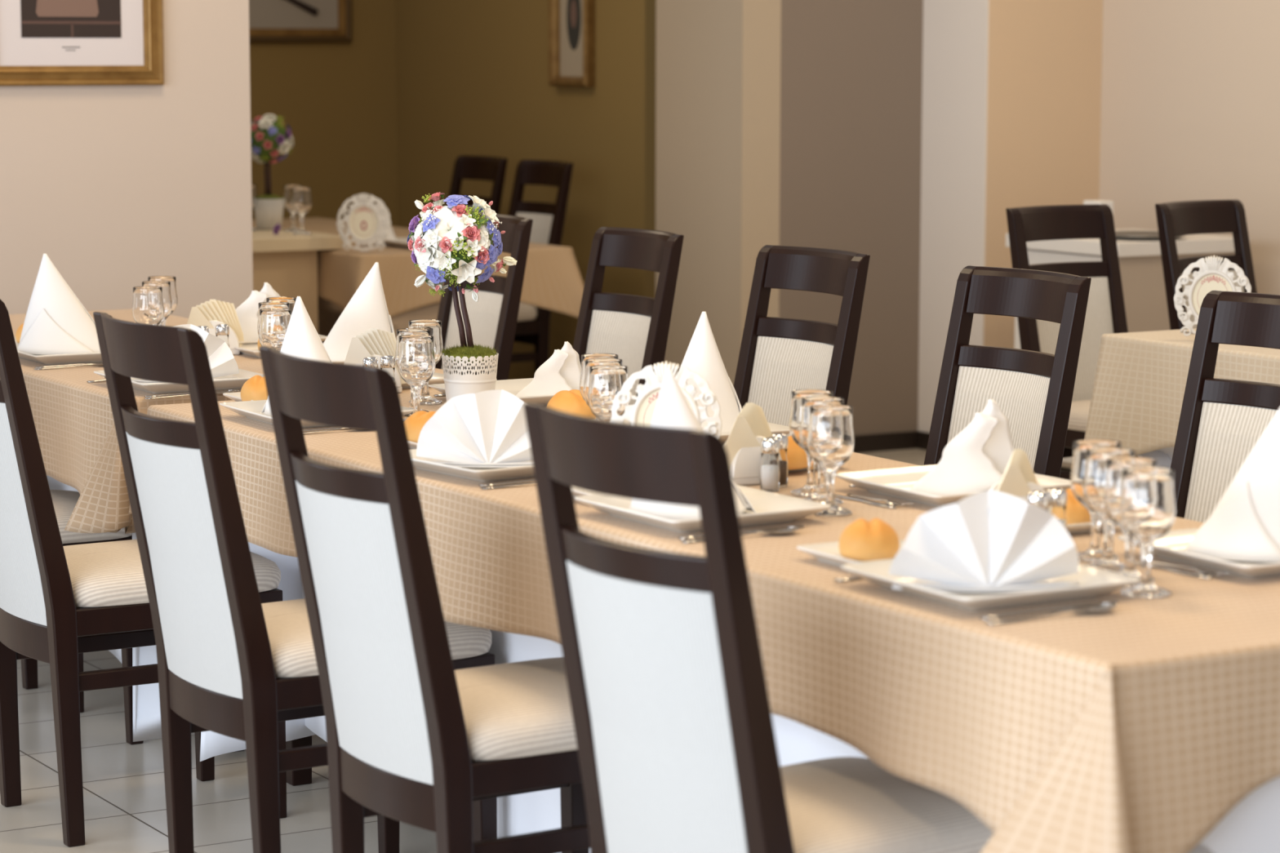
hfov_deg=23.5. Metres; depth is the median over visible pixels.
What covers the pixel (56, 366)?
table knife
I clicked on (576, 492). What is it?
bread plate
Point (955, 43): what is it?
wall pillar
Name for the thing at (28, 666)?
dining chair
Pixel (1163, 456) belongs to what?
undercloth
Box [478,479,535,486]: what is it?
table knife
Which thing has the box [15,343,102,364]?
dinner plate
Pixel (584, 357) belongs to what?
wine glass
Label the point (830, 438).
wine glass
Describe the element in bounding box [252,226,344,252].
countertop
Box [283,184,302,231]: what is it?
wine glass
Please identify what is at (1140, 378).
tablecloth
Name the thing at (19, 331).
bread roll
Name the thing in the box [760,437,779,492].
salt shaker
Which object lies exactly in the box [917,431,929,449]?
baseboard
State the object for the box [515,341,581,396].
napkin
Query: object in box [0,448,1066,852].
floor
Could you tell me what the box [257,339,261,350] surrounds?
bread roll
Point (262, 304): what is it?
wine glass
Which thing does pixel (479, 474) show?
dinner plate
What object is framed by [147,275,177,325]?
wine glass
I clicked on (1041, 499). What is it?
pepper shaker
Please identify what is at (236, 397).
bread plate
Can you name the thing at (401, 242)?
dinner plate
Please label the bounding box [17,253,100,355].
napkin
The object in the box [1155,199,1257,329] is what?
dining chair
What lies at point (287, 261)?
counter
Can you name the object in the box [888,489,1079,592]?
napkin
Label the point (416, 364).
wine glass
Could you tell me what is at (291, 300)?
wine glass
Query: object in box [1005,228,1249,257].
countertop
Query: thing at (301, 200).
wine glass
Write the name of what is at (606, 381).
wine glass
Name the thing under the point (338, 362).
dinner plate
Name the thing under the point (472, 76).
wall
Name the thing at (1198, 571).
spoon
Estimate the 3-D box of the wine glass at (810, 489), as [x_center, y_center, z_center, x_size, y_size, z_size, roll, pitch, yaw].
[0.267,0.025,4.788,0.070,0.160,0.070,-5,9,-34]
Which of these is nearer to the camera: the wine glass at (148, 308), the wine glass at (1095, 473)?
the wine glass at (1095, 473)
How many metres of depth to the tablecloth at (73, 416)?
6.28 m
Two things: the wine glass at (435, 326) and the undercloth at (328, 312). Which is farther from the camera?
the undercloth at (328, 312)
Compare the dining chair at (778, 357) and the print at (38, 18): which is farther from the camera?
the print at (38, 18)
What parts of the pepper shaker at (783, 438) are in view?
glass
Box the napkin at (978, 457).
[910,399,1013,495]
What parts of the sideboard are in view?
panel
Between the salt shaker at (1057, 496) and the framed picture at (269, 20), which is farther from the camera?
the framed picture at (269, 20)
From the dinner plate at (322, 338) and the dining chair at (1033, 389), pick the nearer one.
the dining chair at (1033, 389)
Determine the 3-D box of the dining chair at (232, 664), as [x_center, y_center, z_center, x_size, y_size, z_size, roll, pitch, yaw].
[-0.583,0.314,5.158,0.602,1.014,0.399,-5,9,-33]
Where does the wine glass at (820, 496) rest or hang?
on the tablecloth at (1138, 725)
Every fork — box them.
[86,379,106,382]
[833,576,862,582]
[846,493,913,506]
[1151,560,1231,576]
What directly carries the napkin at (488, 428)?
on the dinner plate at (479, 474)
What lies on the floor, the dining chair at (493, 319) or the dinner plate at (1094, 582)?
the dining chair at (493, 319)
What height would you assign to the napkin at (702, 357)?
0.219 m
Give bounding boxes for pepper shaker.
[198,325,208,333]
[362,356,377,367]
[768,433,787,487]
[1026,490,1048,511]
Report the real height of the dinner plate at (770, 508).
0.026 m
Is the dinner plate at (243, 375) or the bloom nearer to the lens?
the dinner plate at (243, 375)
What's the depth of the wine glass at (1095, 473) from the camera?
4.09 m
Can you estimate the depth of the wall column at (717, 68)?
10.76 m
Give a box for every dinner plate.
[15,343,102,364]
[93,368,263,393]
[219,400,414,428]
[239,334,327,344]
[332,360,344,363]
[377,237,408,248]
[410,448,534,481]
[428,377,555,405]
[574,484,830,533]
[623,419,790,443]
[835,464,1071,506]
[840,560,1140,611]
[1118,528,1279,577]
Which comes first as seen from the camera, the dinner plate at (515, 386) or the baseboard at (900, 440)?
the dinner plate at (515, 386)
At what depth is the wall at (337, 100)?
13.21 m
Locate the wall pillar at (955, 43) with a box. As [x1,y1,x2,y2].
[917,0,989,432]
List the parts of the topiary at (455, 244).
stem, stem, lace pot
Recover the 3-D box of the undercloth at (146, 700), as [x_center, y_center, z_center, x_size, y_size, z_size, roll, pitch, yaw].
[-1.169,0.180,7.127,0.776,0.725,1.906,-4,8,-31]
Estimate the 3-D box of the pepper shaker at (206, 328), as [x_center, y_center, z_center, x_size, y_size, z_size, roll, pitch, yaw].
[-0.954,-0.178,6.699,0.031,0.084,0.031,-4,8,-31]
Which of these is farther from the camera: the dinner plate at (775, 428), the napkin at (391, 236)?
the napkin at (391, 236)
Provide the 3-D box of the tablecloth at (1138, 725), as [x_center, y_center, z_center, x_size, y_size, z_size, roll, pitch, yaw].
[0.117,0.251,4.903,0.936,0.315,3.018,-4,8,-31]
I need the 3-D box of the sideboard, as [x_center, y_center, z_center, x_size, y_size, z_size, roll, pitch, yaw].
[1.596,-0.215,10.138,0.550,0.830,0.580,-4,8,-31]
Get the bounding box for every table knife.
[35,363,92,368]
[144,389,240,397]
[302,426,349,431]
[434,393,445,396]
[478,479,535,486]
[678,524,804,539]
[834,493,897,508]
[979,600,1117,620]
[1134,560,1212,579]
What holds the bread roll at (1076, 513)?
on the bread plate at (1080, 528)
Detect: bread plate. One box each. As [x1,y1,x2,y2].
[222,391,253,401]
[234,343,260,358]
[401,372,444,388]
[408,440,417,448]
[571,486,599,497]
[787,458,849,472]
[796,539,904,566]
[1066,520,1116,534]
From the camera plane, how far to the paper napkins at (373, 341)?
6.15 m
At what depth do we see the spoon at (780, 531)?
4.40 m
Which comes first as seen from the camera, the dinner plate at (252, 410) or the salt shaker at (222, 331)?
the dinner plate at (252, 410)
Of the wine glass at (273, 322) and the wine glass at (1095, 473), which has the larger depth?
the wine glass at (273, 322)
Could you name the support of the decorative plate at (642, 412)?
on the tablecloth at (1138, 725)
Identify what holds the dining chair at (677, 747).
on the floor
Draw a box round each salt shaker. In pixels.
[215,324,229,346]
[379,355,395,382]
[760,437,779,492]
[1045,488,1066,530]
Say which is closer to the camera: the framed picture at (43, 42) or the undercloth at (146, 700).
the undercloth at (146, 700)
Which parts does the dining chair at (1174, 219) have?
leg, rail, cross rail, backrest panel, leg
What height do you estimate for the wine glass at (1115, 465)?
0.160 m
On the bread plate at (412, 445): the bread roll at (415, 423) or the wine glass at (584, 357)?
the bread roll at (415, 423)
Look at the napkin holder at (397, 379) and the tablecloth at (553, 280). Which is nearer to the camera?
the napkin holder at (397, 379)
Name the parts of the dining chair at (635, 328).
leg, backrest panel, cross rail, rail, leg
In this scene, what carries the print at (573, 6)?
attached to the framed picture at (571, 23)
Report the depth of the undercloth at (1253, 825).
5.08 m
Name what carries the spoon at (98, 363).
on the tablecloth at (73, 416)
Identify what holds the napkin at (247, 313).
on the dinner plate at (322, 338)
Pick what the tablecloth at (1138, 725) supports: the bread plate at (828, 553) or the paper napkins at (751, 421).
the bread plate at (828, 553)
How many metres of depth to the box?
10.09 m
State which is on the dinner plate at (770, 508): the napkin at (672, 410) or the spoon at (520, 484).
the napkin at (672, 410)
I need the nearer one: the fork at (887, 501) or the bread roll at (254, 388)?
the fork at (887, 501)
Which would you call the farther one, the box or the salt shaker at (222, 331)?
the box
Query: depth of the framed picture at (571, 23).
11.97 m
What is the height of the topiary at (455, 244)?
0.416 m
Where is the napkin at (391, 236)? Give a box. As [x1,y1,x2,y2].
[355,199,396,245]
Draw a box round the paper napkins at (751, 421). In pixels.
[724,402,772,466]
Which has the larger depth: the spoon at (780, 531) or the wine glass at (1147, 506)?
the spoon at (780, 531)
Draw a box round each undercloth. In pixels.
[46,475,194,742]
[200,542,1279,852]
[317,297,439,343]
[1137,447,1173,468]
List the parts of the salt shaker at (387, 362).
glass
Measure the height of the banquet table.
0.750 m
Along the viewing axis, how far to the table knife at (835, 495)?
4.70 m
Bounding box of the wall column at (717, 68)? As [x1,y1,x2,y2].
[655,0,781,386]
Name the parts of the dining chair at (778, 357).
leg, backrest panel, cross rail, rail, leg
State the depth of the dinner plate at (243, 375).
6.18 m
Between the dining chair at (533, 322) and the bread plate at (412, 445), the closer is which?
the bread plate at (412, 445)
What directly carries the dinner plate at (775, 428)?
on the tablecloth at (1138, 725)
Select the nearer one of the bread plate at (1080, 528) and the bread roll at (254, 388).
the bread plate at (1080, 528)
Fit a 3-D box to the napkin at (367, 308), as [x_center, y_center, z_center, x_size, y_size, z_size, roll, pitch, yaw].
[-0.615,-0.249,6.678,0.189,0.216,0.142,0,7,0]
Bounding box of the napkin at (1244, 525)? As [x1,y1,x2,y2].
[1185,408,1279,562]
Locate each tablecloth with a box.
[8,308,443,533]
[128,387,1279,852]
[252,217,583,317]
[1084,328,1279,455]
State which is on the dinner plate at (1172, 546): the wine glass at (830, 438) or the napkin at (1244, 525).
the napkin at (1244, 525)
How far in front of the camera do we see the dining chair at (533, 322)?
11.42 m
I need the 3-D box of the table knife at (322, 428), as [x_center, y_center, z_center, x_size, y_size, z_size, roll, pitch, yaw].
[-0.554,0.004,5.577,0.212,0.005,0.019,-4,8,-32]
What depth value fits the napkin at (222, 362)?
6.25 m
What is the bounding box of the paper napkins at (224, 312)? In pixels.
[186,299,244,346]
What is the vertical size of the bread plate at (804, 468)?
0.019 m
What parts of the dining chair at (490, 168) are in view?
leg, cross rail, rail, leg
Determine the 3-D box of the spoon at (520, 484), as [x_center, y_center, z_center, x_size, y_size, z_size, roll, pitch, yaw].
[-0.166,0.088,4.887,0.192,0.010,0.041,-4,8,-29]
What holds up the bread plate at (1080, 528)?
on the tablecloth at (1138, 725)
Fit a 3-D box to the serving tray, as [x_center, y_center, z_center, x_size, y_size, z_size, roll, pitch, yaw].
[1.626,-0.616,9.930,0.274,0.016,0.274,-4,8,-31]
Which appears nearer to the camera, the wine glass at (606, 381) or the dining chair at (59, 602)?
the wine glass at (606, 381)
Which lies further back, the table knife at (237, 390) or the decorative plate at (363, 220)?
the decorative plate at (363, 220)
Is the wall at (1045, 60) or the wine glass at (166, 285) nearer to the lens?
the wine glass at (166, 285)
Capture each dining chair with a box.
[0,298,286,847]
[21,658,38,689]
[49,489,143,745]
[93,311,497,852]
[258,346,590,852]
[435,213,533,380]
[446,155,507,213]
[507,159,573,372]
[523,402,994,852]
[573,226,684,405]
[733,244,870,436]
[923,265,1091,478]
[1005,204,1137,479]
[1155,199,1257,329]
[1170,290,1279,522]
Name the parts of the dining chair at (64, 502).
leg, seat, seat frame, leg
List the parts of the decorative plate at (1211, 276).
oval moulding, oval panel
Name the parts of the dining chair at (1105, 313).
leg, rail, rail, cross rail, backrest panel, seat, seat frame, leg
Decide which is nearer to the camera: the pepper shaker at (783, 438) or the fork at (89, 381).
the pepper shaker at (783, 438)
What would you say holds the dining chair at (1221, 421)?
on the floor
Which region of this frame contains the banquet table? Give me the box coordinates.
[285,735,311,786]
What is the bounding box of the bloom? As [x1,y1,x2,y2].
[272,222,281,235]
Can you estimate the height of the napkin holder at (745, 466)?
0.078 m
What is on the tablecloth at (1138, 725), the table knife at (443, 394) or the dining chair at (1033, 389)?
the table knife at (443, 394)
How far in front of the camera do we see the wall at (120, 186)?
8.76 m
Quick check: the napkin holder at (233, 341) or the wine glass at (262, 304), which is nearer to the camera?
the wine glass at (262, 304)
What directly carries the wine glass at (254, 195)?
on the counter at (287, 261)
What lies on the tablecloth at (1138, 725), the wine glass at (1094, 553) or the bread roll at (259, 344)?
the wine glass at (1094, 553)
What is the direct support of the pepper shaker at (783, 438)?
on the tablecloth at (1138, 725)
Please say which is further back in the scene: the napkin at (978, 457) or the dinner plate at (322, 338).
the dinner plate at (322, 338)
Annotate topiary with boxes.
[250,114,293,230]
[407,191,517,401]
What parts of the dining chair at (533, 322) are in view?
leg, rail, seat, seat frame, backrest panel, cross rail, rail, leg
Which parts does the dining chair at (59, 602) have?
cross rail, leg, rail, leg, seat, seat frame, leg, leg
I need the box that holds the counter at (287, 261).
[252,226,344,333]
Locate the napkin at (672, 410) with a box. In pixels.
[629,368,755,520]
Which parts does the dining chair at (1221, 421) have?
leg, backrest panel, cross rail, rail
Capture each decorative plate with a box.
[336,192,391,251]
[610,360,721,438]
[1173,255,1251,336]
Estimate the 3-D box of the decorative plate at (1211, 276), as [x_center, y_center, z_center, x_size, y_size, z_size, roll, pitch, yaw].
[1.359,-0.306,7.279,0.182,0.201,0.078,2,7,17]
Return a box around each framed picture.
[0,0,164,85]
[248,0,351,42]
[548,0,595,86]
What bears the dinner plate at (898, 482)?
on the tablecloth at (1138, 725)
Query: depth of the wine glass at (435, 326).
5.96 m
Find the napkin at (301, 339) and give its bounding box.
[261,296,332,417]
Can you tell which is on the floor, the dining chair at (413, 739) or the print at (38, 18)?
the dining chair at (413, 739)
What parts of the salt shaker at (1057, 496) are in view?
glass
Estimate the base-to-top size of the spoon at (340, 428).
0.010 m
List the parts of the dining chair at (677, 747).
leg, rail, cross rail, backrest panel, leg, seat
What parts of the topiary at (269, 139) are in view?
stem, pot, stem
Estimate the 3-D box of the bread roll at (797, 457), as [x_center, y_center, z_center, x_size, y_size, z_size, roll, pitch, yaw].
[0.239,0.042,5.025,0.082,0.056,0.092,7,10,43]
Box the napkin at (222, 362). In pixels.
[130,324,239,383]
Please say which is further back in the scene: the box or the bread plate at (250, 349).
the box
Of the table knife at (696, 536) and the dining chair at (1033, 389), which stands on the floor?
the dining chair at (1033, 389)
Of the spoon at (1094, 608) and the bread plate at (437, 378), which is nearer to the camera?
the spoon at (1094, 608)
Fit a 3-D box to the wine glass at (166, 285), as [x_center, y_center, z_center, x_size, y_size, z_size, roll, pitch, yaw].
[-1.091,-0.247,6.939,0.070,0.160,0.070,3,8,21]
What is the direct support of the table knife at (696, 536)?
on the tablecloth at (1138, 725)
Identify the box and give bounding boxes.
[1083,200,1113,214]
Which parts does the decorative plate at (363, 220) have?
oval panel, oval moulding, easel leg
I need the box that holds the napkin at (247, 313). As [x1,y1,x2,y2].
[235,282,280,341]
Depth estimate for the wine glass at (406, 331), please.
5.78 m
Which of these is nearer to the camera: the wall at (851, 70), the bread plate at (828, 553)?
the bread plate at (828, 553)
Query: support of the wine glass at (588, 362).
on the tablecloth at (1138, 725)
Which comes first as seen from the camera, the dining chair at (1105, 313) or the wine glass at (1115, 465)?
the wine glass at (1115, 465)
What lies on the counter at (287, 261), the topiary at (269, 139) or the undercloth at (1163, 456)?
the topiary at (269, 139)
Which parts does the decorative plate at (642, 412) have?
oval panel, oval moulding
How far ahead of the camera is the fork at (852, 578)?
4.02 m
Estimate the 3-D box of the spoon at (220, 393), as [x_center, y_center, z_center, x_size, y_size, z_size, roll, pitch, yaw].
[-0.890,-0.064,6.093,0.192,0.010,0.041,-4,8,-29]
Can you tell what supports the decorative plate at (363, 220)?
on the tablecloth at (553, 280)
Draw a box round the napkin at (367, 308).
[323,262,395,361]
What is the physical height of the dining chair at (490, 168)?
1.014 m
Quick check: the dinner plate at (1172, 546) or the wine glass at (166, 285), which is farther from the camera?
the wine glass at (166, 285)
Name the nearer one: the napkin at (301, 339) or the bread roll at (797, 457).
the bread roll at (797, 457)
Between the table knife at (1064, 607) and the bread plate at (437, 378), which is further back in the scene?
the bread plate at (437, 378)
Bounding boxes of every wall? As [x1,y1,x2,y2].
[0,0,253,318]
[249,0,397,226]
[395,0,656,379]
[778,0,923,435]
[983,0,1102,348]
[1098,0,1279,294]
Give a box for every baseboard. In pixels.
[853,431,917,453]
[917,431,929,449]
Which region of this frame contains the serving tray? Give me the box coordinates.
[1115,231,1185,239]
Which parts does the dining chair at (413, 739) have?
leg, rail, cross rail, rail, leg, seat, seat frame, leg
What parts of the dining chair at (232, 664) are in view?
leg, rail, cross rail, rail, leg, seat, seat frame, leg, leg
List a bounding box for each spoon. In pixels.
[34,362,102,369]
[143,389,236,399]
[303,427,360,433]
[480,481,535,488]
[680,525,799,542]
[985,602,1116,624]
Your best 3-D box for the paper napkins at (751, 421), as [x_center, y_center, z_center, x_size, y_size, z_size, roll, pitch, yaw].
[0.175,0.018,4.914,0.060,0.113,0.142,7,10,43]
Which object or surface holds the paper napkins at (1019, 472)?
in the napkin holder at (1033, 486)
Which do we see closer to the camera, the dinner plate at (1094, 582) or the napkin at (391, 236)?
the dinner plate at (1094, 582)
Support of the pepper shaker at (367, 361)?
on the tablecloth at (1138, 725)
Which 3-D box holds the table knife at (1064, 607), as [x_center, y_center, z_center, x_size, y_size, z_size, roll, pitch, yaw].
[0.508,0.227,3.808,0.212,0.005,0.019,-4,8,-32]
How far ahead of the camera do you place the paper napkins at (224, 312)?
6.91 m
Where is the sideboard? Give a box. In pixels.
[1005,228,1249,472]
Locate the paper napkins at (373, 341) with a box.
[344,328,405,383]
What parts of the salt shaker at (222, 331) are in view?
glass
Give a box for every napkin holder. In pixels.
[208,320,239,355]
[355,354,402,392]
[724,435,764,485]
[989,480,1045,502]
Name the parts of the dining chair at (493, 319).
leg, backrest panel, cross rail, rail, leg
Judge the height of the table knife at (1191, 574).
0.004 m
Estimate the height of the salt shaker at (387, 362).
0.084 m
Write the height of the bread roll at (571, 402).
0.062 m
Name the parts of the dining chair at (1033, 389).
leg, backrest panel, cross rail, rail, leg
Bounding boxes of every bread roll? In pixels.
[15,323,23,343]
[240,374,267,401]
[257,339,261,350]
[404,410,435,443]
[546,389,595,418]
[786,435,808,470]
[838,518,899,561]
[1065,488,1091,524]
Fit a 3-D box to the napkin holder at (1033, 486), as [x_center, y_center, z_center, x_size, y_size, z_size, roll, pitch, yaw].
[0.541,0.115,4.406,0.096,0.078,0.068,-4,8,-28]
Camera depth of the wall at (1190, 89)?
10.49 m
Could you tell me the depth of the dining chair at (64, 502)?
6.40 m
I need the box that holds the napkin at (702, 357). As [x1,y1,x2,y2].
[679,311,742,434]
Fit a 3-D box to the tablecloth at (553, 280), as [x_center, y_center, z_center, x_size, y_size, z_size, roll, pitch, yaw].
[-1.116,-0.562,11.377,0.953,0.297,2.232,-4,8,-31]
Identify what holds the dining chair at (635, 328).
on the floor
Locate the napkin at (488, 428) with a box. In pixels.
[416,389,533,467]
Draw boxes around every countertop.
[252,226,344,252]
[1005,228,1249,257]
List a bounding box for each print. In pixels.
[20,0,121,37]
[566,0,581,49]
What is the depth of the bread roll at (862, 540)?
4.12 m
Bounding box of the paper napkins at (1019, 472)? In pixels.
[995,448,1039,496]
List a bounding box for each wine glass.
[132,285,164,324]
[142,280,172,324]
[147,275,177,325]
[251,184,257,231]
[257,302,289,334]
[258,307,291,351]
[266,297,296,313]
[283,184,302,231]
[291,186,311,235]
[395,328,430,416]
[397,334,435,421]
[408,319,443,404]
[579,353,617,418]
[582,357,622,406]
[587,364,629,420]
[789,389,832,496]
[799,395,844,504]
[807,404,854,516]
[1070,439,1121,562]
[1083,447,1134,573]
[1103,456,1156,583]
[1120,466,1175,598]
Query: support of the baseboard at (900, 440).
attached to the wall at (851, 70)
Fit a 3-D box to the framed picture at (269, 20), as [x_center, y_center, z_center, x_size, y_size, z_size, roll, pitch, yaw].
[-1.584,-1.971,12.946,0.800,0.700,0.037,-4,8,-31]

